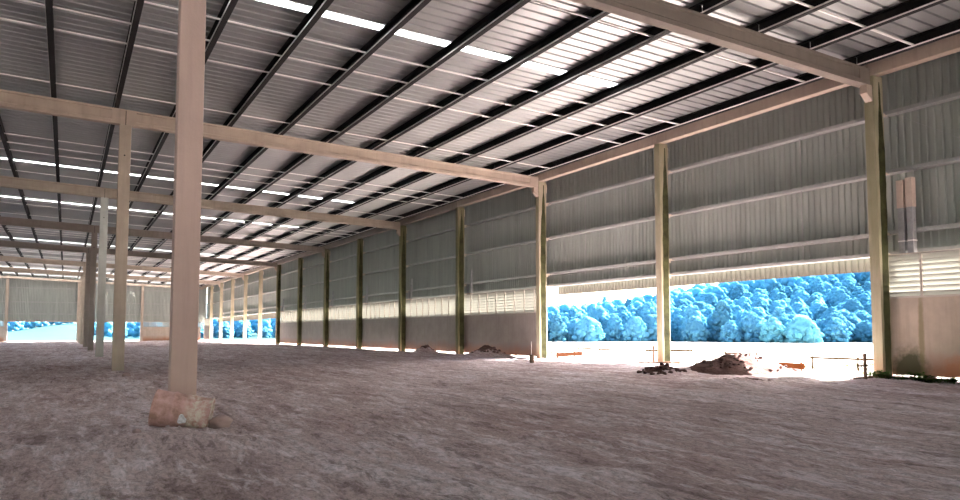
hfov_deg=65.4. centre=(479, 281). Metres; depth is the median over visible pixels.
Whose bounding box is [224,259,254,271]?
roof purlin
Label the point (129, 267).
roof beam
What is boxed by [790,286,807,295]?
tree
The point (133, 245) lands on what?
roof purlin
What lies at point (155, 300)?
wall
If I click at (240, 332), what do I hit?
tree
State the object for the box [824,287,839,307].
tree
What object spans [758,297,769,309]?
tree
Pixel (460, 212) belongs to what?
wall column
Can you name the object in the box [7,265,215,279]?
rod
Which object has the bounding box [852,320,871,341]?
tree
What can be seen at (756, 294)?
tree
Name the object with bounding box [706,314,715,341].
tree
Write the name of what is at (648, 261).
beam
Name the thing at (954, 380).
clump
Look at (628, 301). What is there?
tree
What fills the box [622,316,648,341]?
tree
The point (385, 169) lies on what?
roof purlin
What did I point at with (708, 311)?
tree
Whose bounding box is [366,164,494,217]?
roof purlin
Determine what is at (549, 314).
tree
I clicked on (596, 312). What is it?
tree
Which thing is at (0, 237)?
rod
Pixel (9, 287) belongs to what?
wall
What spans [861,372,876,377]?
clump
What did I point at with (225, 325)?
tree
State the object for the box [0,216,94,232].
roof beam
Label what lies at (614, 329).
tree
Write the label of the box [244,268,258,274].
beam
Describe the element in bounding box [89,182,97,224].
roof purlin
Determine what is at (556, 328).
tree
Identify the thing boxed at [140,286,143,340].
wall column
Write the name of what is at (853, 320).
tree
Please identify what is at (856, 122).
wall girt
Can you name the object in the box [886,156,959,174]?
beam
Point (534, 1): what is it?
rod
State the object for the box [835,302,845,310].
tree
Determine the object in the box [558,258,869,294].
trim
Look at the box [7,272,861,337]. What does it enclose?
forest
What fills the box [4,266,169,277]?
skylight
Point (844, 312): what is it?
tree
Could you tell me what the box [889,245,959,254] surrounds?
wall girt
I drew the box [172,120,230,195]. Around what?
roof purlin
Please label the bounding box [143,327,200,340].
wall panel
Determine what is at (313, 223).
roof purlin
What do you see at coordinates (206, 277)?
roof purlin
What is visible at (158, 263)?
roof purlin
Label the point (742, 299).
tree
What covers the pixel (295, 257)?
beam
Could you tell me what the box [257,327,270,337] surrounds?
tree
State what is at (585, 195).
hanger
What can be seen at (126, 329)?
tree
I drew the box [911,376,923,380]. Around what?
clump
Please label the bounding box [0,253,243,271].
rod
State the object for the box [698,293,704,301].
tree
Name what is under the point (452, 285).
wall girt
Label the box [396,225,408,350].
wall column
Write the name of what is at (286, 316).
louvres
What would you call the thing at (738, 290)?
tree
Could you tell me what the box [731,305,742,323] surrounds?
tree
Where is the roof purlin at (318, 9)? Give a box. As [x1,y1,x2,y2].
[227,0,333,126]
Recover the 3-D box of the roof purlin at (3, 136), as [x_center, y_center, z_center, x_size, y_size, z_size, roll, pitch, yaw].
[-21.008,-6.282,33.020,0.174,0.300,17.060,2,-4,-29]
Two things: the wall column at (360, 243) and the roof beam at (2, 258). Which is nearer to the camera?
the wall column at (360, 243)
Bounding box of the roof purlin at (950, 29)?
[853,19,959,65]
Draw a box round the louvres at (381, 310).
[362,301,398,319]
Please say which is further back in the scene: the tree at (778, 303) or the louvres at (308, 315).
the tree at (778, 303)
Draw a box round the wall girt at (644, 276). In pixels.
[549,273,671,286]
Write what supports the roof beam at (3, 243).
on the column at (88, 255)
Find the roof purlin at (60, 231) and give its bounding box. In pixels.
[59,218,61,244]
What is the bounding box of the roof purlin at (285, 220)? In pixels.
[249,207,307,239]
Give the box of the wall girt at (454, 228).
[409,224,469,240]
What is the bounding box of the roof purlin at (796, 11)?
[755,0,840,33]
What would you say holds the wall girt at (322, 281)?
attached to the wall column at (326, 255)
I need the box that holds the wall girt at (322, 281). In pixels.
[305,281,323,285]
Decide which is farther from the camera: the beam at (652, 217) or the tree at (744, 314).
the tree at (744, 314)
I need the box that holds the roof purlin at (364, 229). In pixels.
[319,218,394,246]
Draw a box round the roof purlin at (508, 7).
[326,0,530,142]
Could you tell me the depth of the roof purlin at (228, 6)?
20.14 m
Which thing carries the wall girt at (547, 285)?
attached to the wall column at (539, 192)
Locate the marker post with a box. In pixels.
[529,342,533,362]
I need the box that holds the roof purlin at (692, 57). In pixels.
[454,23,758,163]
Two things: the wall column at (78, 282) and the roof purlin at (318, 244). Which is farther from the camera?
the wall column at (78, 282)
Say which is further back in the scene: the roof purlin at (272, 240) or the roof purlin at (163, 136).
the roof purlin at (272, 240)
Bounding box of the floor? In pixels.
[0,340,959,499]
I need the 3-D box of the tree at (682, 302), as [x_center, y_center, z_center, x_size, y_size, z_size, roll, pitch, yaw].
[44.687,6.595,164.619,3.652,5.146,3.612,2,-5,-32]
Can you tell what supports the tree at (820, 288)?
on the ground
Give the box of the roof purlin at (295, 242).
[253,241,297,260]
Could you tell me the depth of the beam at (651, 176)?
32.79 m
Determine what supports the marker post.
on the floor
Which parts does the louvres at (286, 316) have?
frame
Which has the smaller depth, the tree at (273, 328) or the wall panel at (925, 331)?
the wall panel at (925, 331)
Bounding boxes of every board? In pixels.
[556,351,581,358]
[578,346,614,356]
[645,349,691,357]
[713,358,804,370]
[724,351,757,357]
[810,355,872,370]
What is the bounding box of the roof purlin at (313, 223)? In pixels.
[274,211,337,241]
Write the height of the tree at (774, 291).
5.144 m
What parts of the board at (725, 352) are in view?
rail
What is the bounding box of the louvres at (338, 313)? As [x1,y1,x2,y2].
[329,305,362,320]
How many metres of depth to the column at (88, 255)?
71.91 m
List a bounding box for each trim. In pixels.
[218,313,280,321]
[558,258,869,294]
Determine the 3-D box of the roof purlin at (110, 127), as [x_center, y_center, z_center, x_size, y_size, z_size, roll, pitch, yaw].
[-17.507,-6.002,34.940,0.174,0.300,17.060,2,-4,-29]
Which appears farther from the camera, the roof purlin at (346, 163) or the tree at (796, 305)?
the tree at (796, 305)
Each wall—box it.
[0,273,206,322]
[8,313,76,314]
[8,321,76,321]
[9,287,72,288]
[9,301,76,302]
[207,51,959,317]
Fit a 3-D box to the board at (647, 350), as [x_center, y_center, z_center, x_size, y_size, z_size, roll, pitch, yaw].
[9.855,3.940,38.995,2.444,0.890,0.086,0,-4,1]
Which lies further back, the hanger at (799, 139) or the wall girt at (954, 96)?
the hanger at (799, 139)
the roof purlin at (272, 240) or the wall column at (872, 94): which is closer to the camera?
the wall column at (872, 94)
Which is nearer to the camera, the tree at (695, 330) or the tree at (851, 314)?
the tree at (695, 330)
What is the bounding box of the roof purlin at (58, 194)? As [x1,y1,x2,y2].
[57,193,60,221]
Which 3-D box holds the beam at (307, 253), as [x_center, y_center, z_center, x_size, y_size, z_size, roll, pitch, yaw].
[-15.677,-2.828,69.970,0.300,0.440,8.520,2,-4,-29]
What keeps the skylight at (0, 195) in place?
attached to the ceiling
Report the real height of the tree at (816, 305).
5.284 m
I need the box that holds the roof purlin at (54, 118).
[52,93,59,181]
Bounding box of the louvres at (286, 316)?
[280,310,302,322]
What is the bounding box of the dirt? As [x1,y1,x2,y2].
[513,351,941,377]
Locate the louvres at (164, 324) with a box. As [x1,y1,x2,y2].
[143,322,200,326]
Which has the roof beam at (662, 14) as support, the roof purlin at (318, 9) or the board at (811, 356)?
the roof purlin at (318, 9)
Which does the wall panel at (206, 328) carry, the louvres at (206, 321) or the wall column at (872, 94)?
the louvres at (206, 321)
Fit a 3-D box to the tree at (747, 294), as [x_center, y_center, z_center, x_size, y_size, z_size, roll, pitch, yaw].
[59.299,4.593,165.585,4.474,4.795,4.578,2,-4,-27]
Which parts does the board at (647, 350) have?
rail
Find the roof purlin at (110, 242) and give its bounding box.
[107,235,115,248]
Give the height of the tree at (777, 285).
6.183 m
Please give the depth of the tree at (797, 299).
132.61 m
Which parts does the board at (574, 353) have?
rail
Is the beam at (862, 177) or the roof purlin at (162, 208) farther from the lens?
the roof purlin at (162, 208)
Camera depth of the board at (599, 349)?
42.58 m
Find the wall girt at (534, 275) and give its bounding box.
[467,273,548,284]
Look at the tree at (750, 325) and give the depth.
97.29 m
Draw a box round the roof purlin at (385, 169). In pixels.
[307,151,416,211]
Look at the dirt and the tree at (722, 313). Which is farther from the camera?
the tree at (722, 313)
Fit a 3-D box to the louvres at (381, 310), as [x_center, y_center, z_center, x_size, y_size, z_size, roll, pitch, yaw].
[-7.138,2.116,54.810,0.131,1.240,8.586,2,-4,-29]
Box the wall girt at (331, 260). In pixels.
[305,260,331,268]
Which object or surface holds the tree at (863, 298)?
on the ground
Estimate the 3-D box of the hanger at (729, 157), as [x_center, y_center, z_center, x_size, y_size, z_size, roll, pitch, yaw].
[8.935,-2.484,26.603,0.024,4.050,0.024,2,-4,-29]
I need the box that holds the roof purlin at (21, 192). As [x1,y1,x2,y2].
[18,175,30,218]
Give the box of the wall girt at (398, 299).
[368,299,398,302]
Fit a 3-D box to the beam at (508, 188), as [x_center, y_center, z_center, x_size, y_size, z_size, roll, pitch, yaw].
[0.848,-4.825,40.140,0.300,0.440,8.520,2,-4,-29]
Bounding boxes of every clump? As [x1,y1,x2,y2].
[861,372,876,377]
[872,370,889,378]
[881,374,898,379]
[893,376,910,379]
[906,372,924,379]
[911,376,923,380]
[917,375,933,382]
[922,379,938,382]
[929,378,946,382]
[941,377,957,382]
[946,377,959,384]
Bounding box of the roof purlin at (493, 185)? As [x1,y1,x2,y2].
[393,170,530,221]
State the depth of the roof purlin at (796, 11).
18.41 m
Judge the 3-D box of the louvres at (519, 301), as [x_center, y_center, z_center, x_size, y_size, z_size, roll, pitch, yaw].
[1.124,1.117,39.895,0.131,1.240,8.586,2,-4,-29]
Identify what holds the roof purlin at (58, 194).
on the roof beam at (5, 181)
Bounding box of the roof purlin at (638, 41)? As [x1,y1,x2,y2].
[414,4,701,156]
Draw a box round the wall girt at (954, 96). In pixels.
[884,92,959,116]
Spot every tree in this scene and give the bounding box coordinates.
[125,326,128,337]
[198,323,203,337]
[213,321,233,337]
[233,321,253,336]
[235,323,241,337]
[237,324,251,337]
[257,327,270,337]
[271,321,280,337]
[547,311,553,318]
[547,314,567,341]
[557,316,568,340]
[565,318,579,341]
[566,307,579,319]
[569,314,584,320]
[572,316,604,341]
[586,305,609,324]
[600,318,608,340]
[604,314,623,341]
[616,305,631,317]
[618,312,629,337]
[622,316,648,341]
[623,298,633,306]
[626,304,634,311]
[631,306,643,316]
[639,301,656,318]
[642,314,656,341]
[670,308,681,320]
[670,315,685,341]
[676,298,691,306]
[676,300,687,308]
[678,304,706,341]
[681,316,709,341]
[695,301,706,310]
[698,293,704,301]
[703,293,717,307]
[703,308,712,317]
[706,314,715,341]
[708,300,736,341]
[718,320,740,342]
[729,283,745,300]
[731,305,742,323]
[736,296,750,305]
[737,311,747,341]
[737,311,762,342]
[740,292,752,298]
[741,302,751,311]
[749,292,760,302]
[749,307,766,317]
[751,298,764,307]
[752,288,765,294]
[754,294,771,305]
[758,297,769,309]
[759,303,767,311]
[759,317,786,342]
[767,282,786,297]
[768,300,786,314]
[768,307,791,326]
[769,288,778,301]
[771,292,789,304]
[781,305,796,315]
[783,314,824,342]
[784,286,792,297]
[786,314,793,320]
[789,297,808,308]
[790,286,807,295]
[790,290,808,301]
[791,302,812,319]
[796,308,806,315]
[797,281,808,291]
[806,294,824,306]
[808,277,822,295]
[809,299,826,309]
[809,302,825,317]
[812,283,825,294]
[813,306,827,320]
[815,319,824,332]
[820,306,837,319]
[821,282,832,289]
[821,312,853,341]
[822,317,851,342]
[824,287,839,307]
[826,275,839,285]
[829,289,850,306]
[832,282,841,286]
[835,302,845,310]
[838,286,851,295]
[838,309,849,316]
[841,279,857,292]
[841,297,863,312]
[842,277,859,285]
[846,316,859,325]
[847,313,860,321]
[850,286,864,298]
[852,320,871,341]
[853,310,868,320]
[857,293,869,306]
[859,272,869,287]
[862,281,870,290]
[863,303,870,312]
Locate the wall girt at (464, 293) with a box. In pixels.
[410,293,465,298]
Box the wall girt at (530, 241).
[467,237,551,254]
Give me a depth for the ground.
60.85 m
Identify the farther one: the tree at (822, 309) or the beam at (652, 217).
the tree at (822, 309)
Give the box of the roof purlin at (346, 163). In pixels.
[275,144,374,207]
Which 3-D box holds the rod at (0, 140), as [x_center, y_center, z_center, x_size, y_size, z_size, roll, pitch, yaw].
[-14.205,-5.667,36.931,28.422,1.126,0.052,2,-4,-29]
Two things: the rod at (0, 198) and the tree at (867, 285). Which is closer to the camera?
the rod at (0, 198)
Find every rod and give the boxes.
[0,17,621,143]
[0,73,548,168]
[0,140,448,201]
[0,148,436,205]
[0,168,403,217]
[0,194,358,232]
[0,198,349,234]
[0,201,340,236]
[0,212,324,243]
[0,226,294,252]
[0,228,293,254]
[0,237,276,260]
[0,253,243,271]
[1,249,252,268]
[2,273,161,283]
[4,133,462,197]
[4,231,285,255]
[7,248,255,267]
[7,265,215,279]
[8,262,225,277]
[17,0,648,134]
[22,262,224,276]
[51,250,258,266]
[133,0,678,124]
[530,0,804,81]
[790,0,913,45]
[804,130,864,185]
[894,114,959,138]
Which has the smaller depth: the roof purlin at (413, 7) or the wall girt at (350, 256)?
the roof purlin at (413, 7)
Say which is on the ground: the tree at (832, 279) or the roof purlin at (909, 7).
the tree at (832, 279)
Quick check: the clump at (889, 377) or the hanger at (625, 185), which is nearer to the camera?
the clump at (889, 377)
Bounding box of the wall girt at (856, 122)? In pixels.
[670,112,886,172]
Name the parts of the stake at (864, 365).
post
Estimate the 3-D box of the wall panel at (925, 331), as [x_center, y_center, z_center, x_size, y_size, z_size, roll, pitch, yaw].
[13.518,1.296,17.450,0.120,2.125,8.310,2,-4,-29]
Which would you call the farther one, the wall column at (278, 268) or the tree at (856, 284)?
the tree at (856, 284)
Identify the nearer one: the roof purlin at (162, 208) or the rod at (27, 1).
the rod at (27, 1)
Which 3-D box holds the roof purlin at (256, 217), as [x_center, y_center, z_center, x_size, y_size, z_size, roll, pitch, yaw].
[-17.017,-4.301,54.657,0.174,0.300,17.060,2,-4,-29]
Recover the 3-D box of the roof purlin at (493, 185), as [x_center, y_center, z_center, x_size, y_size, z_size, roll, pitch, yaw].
[-1.753,-4.737,43.583,0.174,0.300,17.060,2,-4,-29]
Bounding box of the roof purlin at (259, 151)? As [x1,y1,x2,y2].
[208,128,281,199]
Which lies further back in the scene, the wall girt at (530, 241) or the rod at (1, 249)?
the rod at (1, 249)
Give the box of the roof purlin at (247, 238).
[214,237,250,257]
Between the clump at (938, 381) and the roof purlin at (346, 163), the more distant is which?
the roof purlin at (346, 163)
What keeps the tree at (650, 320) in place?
on the ground
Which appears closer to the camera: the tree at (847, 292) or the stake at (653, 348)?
the stake at (653, 348)
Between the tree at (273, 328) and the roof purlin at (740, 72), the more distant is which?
the tree at (273, 328)
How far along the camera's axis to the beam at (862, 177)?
24.84 m
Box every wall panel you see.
[0,327,3,341]
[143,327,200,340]
[204,326,212,338]
[280,323,296,343]
[302,322,322,344]
[328,320,355,346]
[362,319,397,348]
[406,316,455,351]
[464,313,535,355]
[890,296,959,377]
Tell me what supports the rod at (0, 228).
attached to the roof purlin at (5, 228)
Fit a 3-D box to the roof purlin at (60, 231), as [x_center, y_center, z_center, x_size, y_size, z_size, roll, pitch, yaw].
[-35.782,-4.145,63.811,0.174,0.300,17.060,2,-4,-29]
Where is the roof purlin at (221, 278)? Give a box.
[218,271,240,280]
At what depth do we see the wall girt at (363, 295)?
62.76 m
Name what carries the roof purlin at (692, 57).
on the roof beam at (662, 14)
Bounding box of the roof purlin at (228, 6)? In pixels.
[172,0,237,116]
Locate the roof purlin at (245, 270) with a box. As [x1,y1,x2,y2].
[241,260,273,272]
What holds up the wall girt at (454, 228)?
attached to the wall column at (460, 212)
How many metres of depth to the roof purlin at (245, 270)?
90.12 m
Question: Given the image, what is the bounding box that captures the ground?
[3,284,959,379]
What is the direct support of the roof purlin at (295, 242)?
on the roof beam at (111, 230)
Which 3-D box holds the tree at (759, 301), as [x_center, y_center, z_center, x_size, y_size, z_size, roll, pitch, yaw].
[52.971,5.798,141.360,3.474,5.493,3.895,-1,-4,14]
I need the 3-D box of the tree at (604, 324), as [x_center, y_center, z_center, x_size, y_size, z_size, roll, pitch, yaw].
[18.726,7.369,109.500,3.253,4.020,3.329,2,-4,-24]
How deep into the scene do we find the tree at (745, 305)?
131.80 m
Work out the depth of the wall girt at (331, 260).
70.98 m
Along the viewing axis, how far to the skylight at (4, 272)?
114.96 m
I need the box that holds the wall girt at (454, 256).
[409,253,467,265]
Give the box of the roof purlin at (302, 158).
[242,137,329,203]
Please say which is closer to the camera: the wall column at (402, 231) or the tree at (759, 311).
the wall column at (402, 231)
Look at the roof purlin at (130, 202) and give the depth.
47.26 m
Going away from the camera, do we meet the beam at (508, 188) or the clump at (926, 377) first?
the clump at (926, 377)
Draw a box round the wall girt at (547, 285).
[473,285,548,293]
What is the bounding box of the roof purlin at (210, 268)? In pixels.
[207,257,234,270]
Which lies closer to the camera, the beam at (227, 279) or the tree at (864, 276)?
the beam at (227, 279)
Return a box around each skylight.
[0,157,353,202]
[0,195,297,227]
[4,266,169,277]
[4,272,160,282]
[7,237,225,255]
[255,0,618,87]
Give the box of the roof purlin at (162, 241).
[152,230,171,251]
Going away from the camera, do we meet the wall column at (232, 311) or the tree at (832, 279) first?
the wall column at (232, 311)
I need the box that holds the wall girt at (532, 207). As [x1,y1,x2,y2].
[467,202,551,225]
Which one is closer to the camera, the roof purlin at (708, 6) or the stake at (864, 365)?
the roof purlin at (708, 6)
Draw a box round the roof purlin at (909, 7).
[806,0,948,50]
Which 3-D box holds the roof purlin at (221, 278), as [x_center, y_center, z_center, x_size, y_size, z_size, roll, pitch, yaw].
[-34.803,-0.743,103.244,0.174,0.300,17.060,2,-4,-29]
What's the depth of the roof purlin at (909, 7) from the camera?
18.65 m
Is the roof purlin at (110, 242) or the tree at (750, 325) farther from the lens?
the tree at (750, 325)
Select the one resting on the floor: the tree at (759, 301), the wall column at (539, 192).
the wall column at (539, 192)
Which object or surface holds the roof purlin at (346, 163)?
on the roof beam at (141, 120)
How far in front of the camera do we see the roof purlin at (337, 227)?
57.89 m
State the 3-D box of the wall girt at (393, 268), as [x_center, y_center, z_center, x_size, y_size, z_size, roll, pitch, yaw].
[-6.857,-0.887,55.167,0.283,0.100,8.500,2,-4,-29]
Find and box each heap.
[475,345,497,351]
[645,364,673,372]
[689,353,797,375]
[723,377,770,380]
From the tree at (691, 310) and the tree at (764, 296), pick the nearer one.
the tree at (691, 310)
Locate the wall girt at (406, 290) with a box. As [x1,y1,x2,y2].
[365,290,410,296]
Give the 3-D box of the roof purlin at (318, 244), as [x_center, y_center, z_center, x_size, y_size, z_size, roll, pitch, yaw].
[-18.278,-2.740,73.413,0.174,0.300,17.060,2,-4,-29]
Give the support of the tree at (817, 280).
on the ground
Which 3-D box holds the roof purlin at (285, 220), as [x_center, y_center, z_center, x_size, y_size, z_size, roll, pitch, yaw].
[-15.267,-4.160,55.617,0.174,0.300,17.060,2,-4,-29]
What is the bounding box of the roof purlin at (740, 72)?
[492,41,809,169]
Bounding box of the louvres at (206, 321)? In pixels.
[204,318,212,325]
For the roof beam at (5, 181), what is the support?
on the column at (99, 347)
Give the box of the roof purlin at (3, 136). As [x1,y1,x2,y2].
[0,116,17,176]
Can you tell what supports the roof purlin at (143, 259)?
on the roof beam at (129, 267)
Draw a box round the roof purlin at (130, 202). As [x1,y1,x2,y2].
[129,187,136,209]
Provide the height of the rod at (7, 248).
1.126 m
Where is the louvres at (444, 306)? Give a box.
[406,295,464,317]
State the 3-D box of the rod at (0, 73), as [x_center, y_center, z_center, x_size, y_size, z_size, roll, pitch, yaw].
[-9.207,-6.271,27.910,28.422,1.126,0.052,2,-4,-29]
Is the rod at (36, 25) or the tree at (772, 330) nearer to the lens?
the rod at (36, 25)
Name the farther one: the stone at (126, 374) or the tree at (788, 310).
the tree at (788, 310)
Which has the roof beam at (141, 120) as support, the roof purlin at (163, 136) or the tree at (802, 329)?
the roof purlin at (163, 136)
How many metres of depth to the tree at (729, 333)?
97.19 m
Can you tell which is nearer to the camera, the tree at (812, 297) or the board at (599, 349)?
the board at (599, 349)
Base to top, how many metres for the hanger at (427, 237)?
4.050 m
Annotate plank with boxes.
[638,361,680,362]
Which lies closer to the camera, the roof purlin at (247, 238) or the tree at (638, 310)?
the roof purlin at (247, 238)
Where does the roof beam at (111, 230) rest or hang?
on the wall column at (326, 255)
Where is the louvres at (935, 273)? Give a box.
[888,248,959,298]
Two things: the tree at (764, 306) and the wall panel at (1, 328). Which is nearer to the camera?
the wall panel at (1, 328)
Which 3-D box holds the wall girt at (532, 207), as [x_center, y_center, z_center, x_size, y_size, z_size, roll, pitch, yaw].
[1.405,-3.592,40.366,0.283,0.100,8.500,2,-4,-29]
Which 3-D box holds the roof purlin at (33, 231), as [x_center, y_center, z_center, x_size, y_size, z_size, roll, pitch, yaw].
[-37.533,-4.285,62.850,0.174,0.300,17.060,2,-4,-29]
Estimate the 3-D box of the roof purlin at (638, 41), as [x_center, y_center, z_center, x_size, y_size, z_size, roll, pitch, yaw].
[1.258,-6.157,25.787,0.174,0.300,17.060,2,-4,-29]
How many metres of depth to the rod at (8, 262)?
96.63 m
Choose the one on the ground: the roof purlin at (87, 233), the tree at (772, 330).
the tree at (772, 330)
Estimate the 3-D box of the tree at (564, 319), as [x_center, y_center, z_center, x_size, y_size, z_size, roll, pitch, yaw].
[12.657,7.380,112.701,2.854,4.375,2.822,-1,-4,8]
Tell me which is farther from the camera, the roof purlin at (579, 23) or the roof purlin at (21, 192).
the roof purlin at (21, 192)
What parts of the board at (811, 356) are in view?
rail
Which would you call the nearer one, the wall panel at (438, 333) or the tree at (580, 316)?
the wall panel at (438, 333)
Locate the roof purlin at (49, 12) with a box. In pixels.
[44,0,56,97]
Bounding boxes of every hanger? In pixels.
[427,237,427,296]
[492,220,492,289]
[585,195,585,259]
[625,185,626,276]
[729,157,732,266]
[799,139,803,259]
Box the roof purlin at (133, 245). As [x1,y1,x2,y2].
[130,227,146,250]
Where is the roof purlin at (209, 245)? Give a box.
[200,234,226,252]
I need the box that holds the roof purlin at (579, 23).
[372,8,609,149]
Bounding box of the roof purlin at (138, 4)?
[114,0,143,107]
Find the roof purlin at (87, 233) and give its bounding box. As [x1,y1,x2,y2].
[84,223,88,246]
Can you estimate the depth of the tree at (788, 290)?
167.63 m
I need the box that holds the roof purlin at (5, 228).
[0,215,12,240]
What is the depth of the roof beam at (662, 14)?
18.69 m
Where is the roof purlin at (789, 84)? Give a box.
[528,57,856,175]
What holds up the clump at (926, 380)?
on the floor
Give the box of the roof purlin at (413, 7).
[278,0,431,134]
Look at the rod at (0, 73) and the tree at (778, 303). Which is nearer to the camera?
the rod at (0, 73)
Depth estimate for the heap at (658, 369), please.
21.99 m
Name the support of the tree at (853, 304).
on the ground
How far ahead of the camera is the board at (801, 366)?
24.55 m
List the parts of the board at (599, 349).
rail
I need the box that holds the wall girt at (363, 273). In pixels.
[332,273,367,280]
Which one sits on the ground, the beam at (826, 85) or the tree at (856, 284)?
the tree at (856, 284)
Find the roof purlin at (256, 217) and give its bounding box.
[224,203,276,237]
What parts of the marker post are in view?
post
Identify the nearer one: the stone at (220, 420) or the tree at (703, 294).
the stone at (220, 420)
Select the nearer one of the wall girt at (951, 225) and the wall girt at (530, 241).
the wall girt at (951, 225)
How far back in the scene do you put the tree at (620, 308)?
139.35 m
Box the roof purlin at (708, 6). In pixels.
[697,0,735,14]
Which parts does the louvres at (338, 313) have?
frame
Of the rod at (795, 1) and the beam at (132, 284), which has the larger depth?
the beam at (132, 284)
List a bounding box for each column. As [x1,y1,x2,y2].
[4,275,9,341]
[76,282,79,340]
[78,276,81,342]
[80,266,85,344]
[83,253,90,346]
[87,231,96,350]
[95,197,108,356]
[111,111,131,370]
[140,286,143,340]
[168,0,205,394]
[209,286,215,340]
[218,283,223,340]
[230,279,235,341]
[242,275,248,341]
[258,270,264,342]
[274,265,283,343]
[297,258,304,344]
[322,249,331,346]
[356,239,365,348]
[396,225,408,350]
[455,207,466,353]
[532,181,550,358]
[654,143,674,363]
[860,75,892,377]
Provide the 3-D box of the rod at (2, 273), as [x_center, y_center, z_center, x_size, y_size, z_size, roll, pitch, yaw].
[-58.781,-0.280,117.401,28.422,1.126,0.052,2,-4,-29]
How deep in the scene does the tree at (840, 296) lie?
137.79 m
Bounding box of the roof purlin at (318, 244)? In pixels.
[273,243,320,261]
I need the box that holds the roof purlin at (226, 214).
[200,200,244,234]
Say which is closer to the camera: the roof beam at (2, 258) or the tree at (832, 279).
the roof beam at (2, 258)
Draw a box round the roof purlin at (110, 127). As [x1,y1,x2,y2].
[97,101,114,186]
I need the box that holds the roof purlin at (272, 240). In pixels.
[234,239,274,258]
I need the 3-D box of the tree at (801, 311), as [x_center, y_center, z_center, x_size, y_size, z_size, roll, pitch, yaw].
[48.359,6.551,112.437,3.510,5.247,3.130,-3,-5,37]
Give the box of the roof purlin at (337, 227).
[298,214,366,244]
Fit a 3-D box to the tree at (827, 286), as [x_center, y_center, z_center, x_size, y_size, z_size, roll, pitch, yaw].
[74.422,2.430,160.927,4.277,5.047,4.148,1,-4,-8]
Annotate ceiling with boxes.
[0,0,959,285]
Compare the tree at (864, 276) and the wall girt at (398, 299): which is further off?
the tree at (864, 276)
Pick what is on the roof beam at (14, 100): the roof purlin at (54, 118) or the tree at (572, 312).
the roof purlin at (54, 118)
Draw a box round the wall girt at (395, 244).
[365,241,411,252]
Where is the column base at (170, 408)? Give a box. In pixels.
[148,389,214,427]
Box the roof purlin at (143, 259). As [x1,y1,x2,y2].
[137,250,152,265]
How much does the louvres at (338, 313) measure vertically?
1.240 m
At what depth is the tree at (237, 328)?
173.97 m
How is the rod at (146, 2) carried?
attached to the roof purlin at (138, 4)
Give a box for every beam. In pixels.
[0,89,125,124]
[0,175,104,197]
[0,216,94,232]
[0,240,88,252]
[0,255,84,266]
[0,266,81,275]
[8,276,79,281]
[82,272,219,284]
[85,262,243,276]
[89,247,276,266]
[95,225,324,252]
[96,281,142,285]
[105,188,400,229]
[126,110,537,187]
[143,284,202,289]
[220,277,230,282]
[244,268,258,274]
[259,262,276,269]
[277,254,298,264]
[299,246,324,257]
[325,235,357,248]
[358,220,399,238]
[400,201,456,225]
[457,175,536,206]
[537,135,656,181]
[549,170,672,204]
[549,213,672,238]
[549,258,675,274]
[569,0,869,87]
[657,64,868,143]
[671,174,888,215]
[672,234,891,260]
[672,252,888,275]
[868,34,959,76]
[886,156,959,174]
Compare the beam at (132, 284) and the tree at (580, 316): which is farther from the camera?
the beam at (132, 284)
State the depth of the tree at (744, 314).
106.95 m
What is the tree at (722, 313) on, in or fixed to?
on the ground
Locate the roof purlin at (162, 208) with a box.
[146,191,172,229]
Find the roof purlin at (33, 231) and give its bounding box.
[31,218,37,242]
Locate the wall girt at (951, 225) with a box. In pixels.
[888,222,959,234]
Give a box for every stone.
[122,372,130,376]
[132,428,141,432]
[208,414,232,428]
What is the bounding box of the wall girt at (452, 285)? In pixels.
[408,283,466,290]
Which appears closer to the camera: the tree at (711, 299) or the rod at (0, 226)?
the rod at (0, 226)
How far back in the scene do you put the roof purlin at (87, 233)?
66.31 m
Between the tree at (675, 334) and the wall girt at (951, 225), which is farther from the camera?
the tree at (675, 334)
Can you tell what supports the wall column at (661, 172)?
on the floor
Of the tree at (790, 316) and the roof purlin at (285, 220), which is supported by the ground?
the tree at (790, 316)
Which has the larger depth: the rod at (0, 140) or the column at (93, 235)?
the column at (93, 235)
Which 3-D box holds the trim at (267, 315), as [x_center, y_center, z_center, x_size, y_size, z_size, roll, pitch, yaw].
[-31.265,4.678,99.893,0.045,0.910,42.500,2,-4,-29]
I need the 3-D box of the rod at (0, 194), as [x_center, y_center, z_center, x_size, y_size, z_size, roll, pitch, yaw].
[-21.669,-4.765,50.405,28.422,1.126,0.052,2,-4,-29]
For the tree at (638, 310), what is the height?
6.281 m
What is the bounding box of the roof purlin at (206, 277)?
[203,270,224,279]
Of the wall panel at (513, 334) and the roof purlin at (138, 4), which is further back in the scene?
the wall panel at (513, 334)
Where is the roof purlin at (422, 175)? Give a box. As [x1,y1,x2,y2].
[336,158,456,214]
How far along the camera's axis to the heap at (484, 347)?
38.25 m
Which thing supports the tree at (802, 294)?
on the ground
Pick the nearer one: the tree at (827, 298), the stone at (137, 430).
the stone at (137, 430)
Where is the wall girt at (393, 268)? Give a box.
[365,264,409,273]
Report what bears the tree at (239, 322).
on the ground
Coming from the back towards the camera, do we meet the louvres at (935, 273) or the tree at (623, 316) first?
the tree at (623, 316)
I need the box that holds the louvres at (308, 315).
[302,308,322,321]
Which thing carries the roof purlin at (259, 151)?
on the roof beam at (141, 120)
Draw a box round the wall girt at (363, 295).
[331,295,364,300]
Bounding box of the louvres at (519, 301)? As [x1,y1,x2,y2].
[464,288,535,315]
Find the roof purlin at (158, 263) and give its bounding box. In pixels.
[155,252,171,266]
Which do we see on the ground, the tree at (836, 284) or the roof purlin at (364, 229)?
the tree at (836, 284)
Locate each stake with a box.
[652,345,654,360]
[853,353,872,378]
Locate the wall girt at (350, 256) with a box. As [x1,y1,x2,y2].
[332,253,365,261]
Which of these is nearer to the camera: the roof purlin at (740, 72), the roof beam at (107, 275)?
the roof purlin at (740, 72)
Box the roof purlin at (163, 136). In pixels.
[136,111,174,191]

